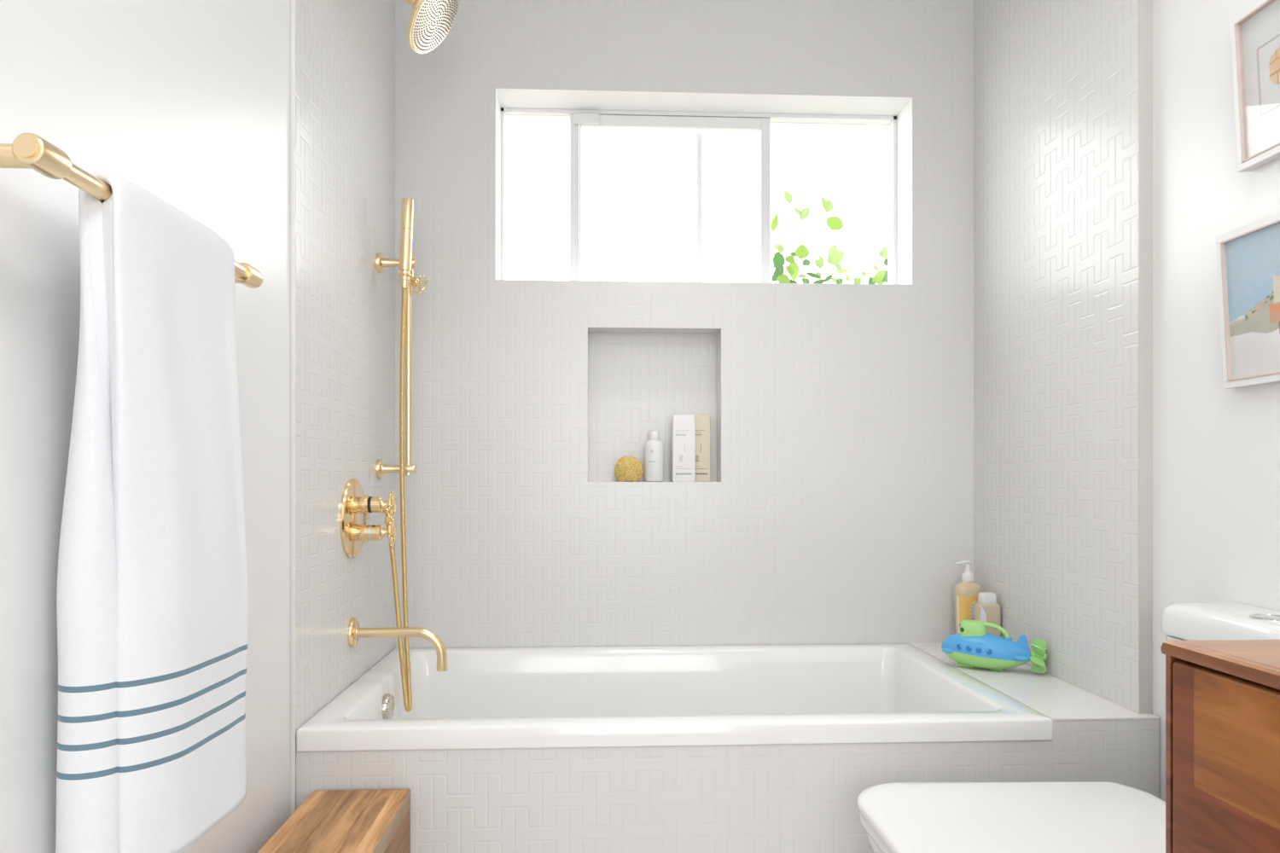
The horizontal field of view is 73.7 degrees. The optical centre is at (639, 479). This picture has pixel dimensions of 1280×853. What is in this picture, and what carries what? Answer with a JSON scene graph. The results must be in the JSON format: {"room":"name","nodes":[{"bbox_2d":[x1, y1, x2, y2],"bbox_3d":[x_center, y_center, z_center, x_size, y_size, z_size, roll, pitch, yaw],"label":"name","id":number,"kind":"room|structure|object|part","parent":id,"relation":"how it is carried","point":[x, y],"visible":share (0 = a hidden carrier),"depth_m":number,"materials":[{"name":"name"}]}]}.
{"room":"bathroom","nodes":[
{"label":"bathroom","id":0,"kind":"room"},
{"bbox_2d":[0,0,290,852],"bbox_3d":[-0.678,-0.255,0.329,0.118,2.550,4.322,0,0,-3],"label":"wall","id":1,"kind":"structure","parent":0,"point":[187,102],"depth_m":1.07,"materials":[{"name":"white paint"}]},
{"bbox_2d":[0,132,262,288],"bbox_3d":[-0.604,-0.302,1.030,0.097,0.052,0.520,0,0,-3],"label":"towel rail","id":2,"kind":"object","parent":1,"relation":"attached to","point":[27,150],"visible":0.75,"depth_m":0.80,"materials":[{"name":"gold metal"}]},
{"bbox_3d":[-0.593,-0.302,0.796,0.097,0.052,0.052,0,0,-3],"label":"post","id":3,"kind":"part","parent":2,"relation":"part of","materials":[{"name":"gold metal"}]},
{"bbox_2d":[55,170,248,852],"bbox_3d":[-0.582,0.048,1.035,0.128,0.760,0.293,0,0,-3],"label":"bath towel","id":4,"kind":"object","parent":2,"relation":"hanging from","point":[152,593],"visible":0.97,"depth_m":0.94,"materials":[{"name":"white fabric"}]},
{"bbox_3d":[-0.615,-0.302,1.264,0.097,0.052,0.052,0,0,-3],"label":"post","id":5,"kind":"part","parent":2,"relation":"part of","materials":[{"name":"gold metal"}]},
{"bbox_2d":[295,0,395,811],"bbox_3d":[-0.699,-0.255,2.080,0.007,2.550,0.821,0,0,-3],"label":"tiled wall","id":6,"kind":"structure","parent":0,"point":[345,49],"depth_m":1.95,"materials":[{"name":"tile"}]},
{"bbox_2d":[339,478,396,558],"bbox_3d":[-0.642,0.094,2.057,0.104,0.192,0.192,0,0,-3],"label":"shower valve","id":7,"kind":"object","parent":6,"relation":"attached to","point":[354,529],"visible":1,"depth_m":2.04,"materials":[{"name":"gold metal"}]},
{"bbox_3d":[-0.689,0.094,2.054,0.010,0.192,0.192,0,0,-3],"label":"plate","id":8,"kind":"part","parent":7,"relation":"part of","materials":[{"name":"gold metal"}]},
{"bbox_3d":[-0.638,0.128,2.057,0.094,0.049,0.049,0,0,-3],"label":"handle","id":9,"kind":"part","parent":7,"relation":"part of","materials":[{"name":"gold metal"}]},
{"bbox_3d":[-0.638,0.061,2.057,0.094,0.049,0.049,0,0,-3],"label":"handle","id":10,"kind":"part","parent":7,"relation":"part of","materials":[{"name":"gold metal"}]},
{"bbox_2d":[366,508,395,529],"bbox_3d":[-0.663,0.088,2.176,0.074,0.078,0.052,0,0,-3],"label":"outlet","id":11,"kind":"object","parent":6,"relation":"attached to","point":[385,511],"visible":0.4,"depth_m":2.17,"materials":[{"name":"gold metal"}]},
{"bbox_2d":[347,617,448,671],"bbox_3d":[-0.580,0.398,2.060,0.229,0.129,0.072,0,0,-3],"label":"spout","id":12,"kind":"object","parent":6,"relation":"attached to","point":[354,632],"visible":1,"depth_m":2.05,"materials":[{"name":"gold metal"}]},
{"bbox_2d":[375,252,428,478],"bbox_3d":[-0.643,-0.306,2.278,0.135,0.609,0.096,0,0,5],"label":"slide bar","id":13,"kind":"object","parent":6,"relation":"attached to","point":[410,468],"visible":0.91,"depth_m":2.29,"materials":[{"name":"gold metal"}]},
{"bbox_3d":[-0.655,-0.028,2.301,0.101,0.053,0.053,0,0,-3],"label":"wall post","id":14,"kind":"part","parent":13,"relation":"part of","materials":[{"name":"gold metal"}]},
{"bbox_3d":[-0.655,-0.584,2.301,0.101,0.053,0.053,0,0,-3],"label":"wall post","id":15,"kind":"part","parent":13,"relation":"part of","materials":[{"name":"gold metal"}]},
{"bbox_2d":[399,197,413,288],"bbox_3d":[-0.612,-0.618,2.236,0.032,0.231,0.050,0,0,-38],"label":"shower","id":16,"kind":"object","parent":13,"relation":"attached to","point":[407,210],"visible":0.99,"depth_m":2.23,"materials":[{"name":"gold metal"}]},
{"bbox_2d":[388,288,412,712],"bbox_3d":[-0.616,0.043,2.216,0.061,1.103,0.092,0,0,-3],"label":"shower hose","id":17,"kind":"object","parent":16,"relation":"hanging from","point":[405,668],"visible":0.93,"depth_m":2.23,"materials":[{"name":"gold metal"}]},
{"bbox_2d":[405,0,459,54],"bbox_3d":[-0.567,-1.133,2.061,0.254,0.183,0.184,0,0,-3],"label":"shower","id":18,"kind":"object","parent":6,"relation":"attached to","point":[430,21],"visible":1,"depth_m":2.06,"materials":[{"name":"gold metal"}]},
{"bbox_3d":[-0.611,-1.176,2.060,0.158,0.073,0.024,0,0,-3],"label":"arm","id":19,"kind":"part","parent":18,"relation":"part of","materials":[{"name":"gold metal"}]},
{"bbox_2d":[395,0,973,648],"bbox_3d":[0.154,-0.255,2.627,2.000,2.550,0.190,0,0,-3],"label":"wall","id":20,"kind":"structure","parent":0,"point":[836,506],"depth_m":2.54,"materials":[{"name":"tile"}]},
{"bbox_2d":[614,455,643,482],"bbox_3d":[-0.033,-0.032,2.562,0.088,0.078,0.069,0,0,-3],"label":"sea sponge","id":21,"kind":"object","parent":20,"relation":"in","point":[628,468],"visible":1,"depth_m":2.54,"materials":[{"name":"yellow"}]},
{"bbox_2d":[644,430,663,482],"bbox_3d":[0.043,-0.069,2.563,0.060,0.153,0.060,0,0,-3],"label":"bottle","id":22,"kind":"object","parent":20,"relation":"in","point":[654,449],"visible":1,"depth_m":2.54,"materials":[{"name":"white plastic"}]},
{"bbox_2d":[671,414,695,482],"bbox_3d":[0.130,-0.093,2.554,0.068,0.200,0.036,0,0,-3],"label":"carton","id":23,"kind":"object","parent":20,"relation":"in","point":[683,426],"visible":1,"depth_m":2.54,"materials":[{"name":"white cardboard"}]},
{"bbox_2d":[500,107,896,284],"bbox_3d":[0.190,-0.867,2.686,1.242,0.562,0.063,0,0,-3],"label":"window","id":24,"kind":"structure","parent":20,"relation":"in","point":[761,123],"depth_m":2.67,"materials":[{"name":"white"}]},
{"bbox_3d":[0.110,-0.865,2.677,0.600,0.538,0.030,0,0,-3],"label":"sash","id":25,"kind":"part","parent":24,"relation":"part of","materials":[{"name":"white glass"}]},
{"bbox_2d":[694,414,710,482],"bbox_3d":[0.181,-0.095,2.600,0.066,0.204,0.038,0,0,-3],"label":"carton","id":26,"kind":"object","parent":20,"relation":"in","point":[702,421],"visible":0.66,"depth_m":2.58,"materials":[{"name":"beige cardboard"}]},
{"bbox_2d":[296,720,1159,852],"bbox_3d":[0.197,0.758,1.732,1.750,0.524,0.026,0,0,-3],"label":"bathtub apron","id":27,"kind":"structure","parent":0,"point":[762,798],"depth_m":1.71,"materials":[{"name":"tile"}]},
{"bbox_2d":[290,0,295,816],"bbox_3d":[-0.679,-0.255,1.668,0.008,2.550,0.004,0,0,-3],"label":"trim","id":28,"kind":"structure","parent":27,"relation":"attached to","point":[292,2],"depth_m":1.67,"materials":[{"name":"white paint"}]},
{"bbox_2d":[908,642,1159,721],"bbox_3d":[0.940,0.505,2.162,0.226,0.030,0.816,0,0,-3],"label":"tub ledge","id":29,"kind":"object","parent":27,"relation":"on","point":[1056,699],"depth_m":1.95,"materials":[{"name":"stone"}]},
{"bbox_2d":[954,560,981,634],"bbox_3d":[0.954,0.363,2.483,0.076,0.254,0.048,0,0,-3],"label":"pump bottle","id":30,"kind":"object","parent":29,"relation":"on","point":[967,591],"visible":0.61,"depth_m":2.46,"materials":[{"name":"beige plastic"}]},
{"bbox_2d":[974,592,1000,636],"bbox_3d":[0.977,0.404,2.401,0.062,0.171,0.042,0,0,-3],"label":"bottle","id":31,"kind":"object","parent":29,"relation":"on","point":[986,610],"visible":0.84,"depth_m":2.38,"materials":[{"name":"beige plastic"}]},
{"bbox_2d":[941,620,1047,673],"bbox_3d":[0.909,0.429,2.196,0.251,0.121,0.096,0,0,31],"label":"toy submarine","id":32,"kind":"object","parent":29,"relation":"on","point":[973,647],"visible":1,"depth_m":2.17,"materials":[{"name":"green plastic"}]},
{"bbox_3d":[0.913,0.393,2.194,0.078,0.046,0.017,0,0,31],"label":"carry handle","id":33,"kind":"part","parent":32,"relation":"part of","materials":[{"name":"green plastic"}]},
{"bbox_2d":[1138,0,1152,714],"bbox_3d":[1.058,-0.520,1.786,0.029,2.020,0.004,0,0,-3],"label":"trim","id":34,"kind":"structure","parent":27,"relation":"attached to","point":[1145,7],"depth_m":1.78,"materials":[{"name":"grey"}]},
{"bbox_2d":[973,0,1138,713],"bbox_3d":[1.039,-0.255,2.181,0.028,2.550,0.787,0,0,-3],"label":"tiled wall","id":35,"kind":"structure","parent":0,"point":[1056,82],"depth_m":2.10,"materials":[{"name":"tile"}]},
{"bbox_2d":[1152,0,1279,802],"bbox_3d":[1.200,-0.255,0.419,0.123,2.550,4.322,0,0,-3],"label":"wall","id":36,"kind":"structure","parent":0,"point":[1216,450],"depth_m":1.64,"materials":[{"name":"white paint"}]},
{"bbox_2d":[1216,212,1279,389],"bbox_3d":[1.072,-0.303,1.385,0.038,0.277,0.335,0,0,-3],"label":"framed painting","id":37,"kind":"object","parent":36,"relation":"attached to","point":[1248,256],"visible":1,"depth_m":1.48,"materials":[{"name":"white paint"}]},
{"bbox_2d":[1229,0,1279,172],"bbox_3d":[1.075,-0.682,1.343,0.037,0.271,0.350,0,0,-3],"label":"framed print","id":38,"kind":"object","parent":36,"relation":"attached to","point":[1255,31],"visible":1,"depth_m":1.48,"materials":[{"name":"white paint"}]},
{"bbox_2d":[1242,0,1279,157],"bbox_3d":[1.076,-0.682,1.343,0.004,0.239,0.319,-3,0,-3],"label":"artwork","id":39,"kind":"object","parent":38,"relation":"attached to","point":[1261,20],"depth_m":1.47,"materials":[{"name":"paint"}]},
{"bbox_3d":[0.262,1.070,0.374,2.000,0.100,4.322,0,0,-3],"label":"floor","id":40,"kind":"structure","parent":0,"visible":0},
{"bbox_2d":[257,789,410,852],"bbox_3d":[-0.533,0.814,1.458,0.187,0.413,0.423,0,0,-3],"label":"wooden stool","id":41,"kind":"object","parent":40,"relation":"on","point":[338,821],"visible":1,"depth_m":1.52,"materials":[{"name":"brown wood"}]},
{"bbox_3d":[-0.451,0.832,1.462,0.022,0.377,0.420,0,0,-3],"label":"panel","id":42,"kind":"part","parent":41,"relation":"part of","materials":[{"name":"brown wood"}]},
{"bbox_2d":[296,643,1053,751],"bbox_3d":[0.066,0.700,2.118,1.523,0.420,0.818,0,0,-3],"label":"bathtub","id":43,"kind":"object","parent":40,"relation":"on","point":[560,696],"visible":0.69,"depth_m":2.42,"materials":[{"name":"white ceramic"}]},
{"bbox_2d":[857,602,1279,852],"bbox_3d":[0.742,0.620,1.425,0.693,0.800,0.426,0,0,-3],"label":"toilet","id":44,"kind":"object","parent":40,"relation":"on","point":[897,817],"visible":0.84,"depth_m":1.45,"materials":[{"name":"white ceramic"}]},
{"bbox_3d":[0.722,0.819,1.424,0.622,0.402,0.401,0,0,-3],"label":"bowl","id":45,"kind":"part","parent":44,"relation":"part of","materials":[{"name":"white ceramic"}]},
{"bbox_3d":[0.672,0.606,1.422,0.546,0.024,0.420,0,0,-3],"label":"seat","id":46,"kind":"part","parent":44,"relation":"part of","materials":[{"name":"white plastic"}]},
{"bbox_3d":[0.672,0.583,1.422,0.552,0.020,0.426,0,0,-3],"label":"lid","id":47,"kind":"part","parent":44,"relation":"part of","materials":[{"name":"white plastic"}]},
{"bbox_3d":[1.022,0.459,1.420,0.135,0.353,0.302,0,0,-3],"label":"tank","id":48,"kind":"part","parent":44,"relation":"part of","materials":[{"name":"white ceramic"}]},
{"bbox_3d":[1.019,0.252,1.419,0.140,0.056,0.313,0,0,-3],"label":"tank lid","id":49,"kind":"part","parent":44,"relation":"part of","materials":[{"name":"white ceramic"}]},
{"bbox_2d":[1161,640,1279,852],"bbox_3d":[0.848,0.595,0.580,0.560,0.851,0.677,0,0,-3],"label":"vanity cabinet","id":50,"kind":"object","parent":40,"relation":"on","point":[1223,696],"visible":1,"depth_m":0.82,"materials":[{"name":"brown wood"}]},
{"label":"outside","id":51,"kind":"structure","parent":0,"visible":0},
{"bbox_3d":[-0.357,1.095,7.427,12.000,0.150,9.128,0,0,-3],"label":"ground","id":52,"kind":"structure","parent":51,"visible":0},
{"bbox_2d":[770,190,887,284],"bbox_3d":[0.695,-0.005,3.191,0.690,2.052,0.499,0,0,-3],"label":"shrub","id":53,"kind":"object","parent":52,"relation":"on","point":[834,258],"visible":0.23,"depth_m":3.09,"materials":[{"name":"green plant"}]}
]}

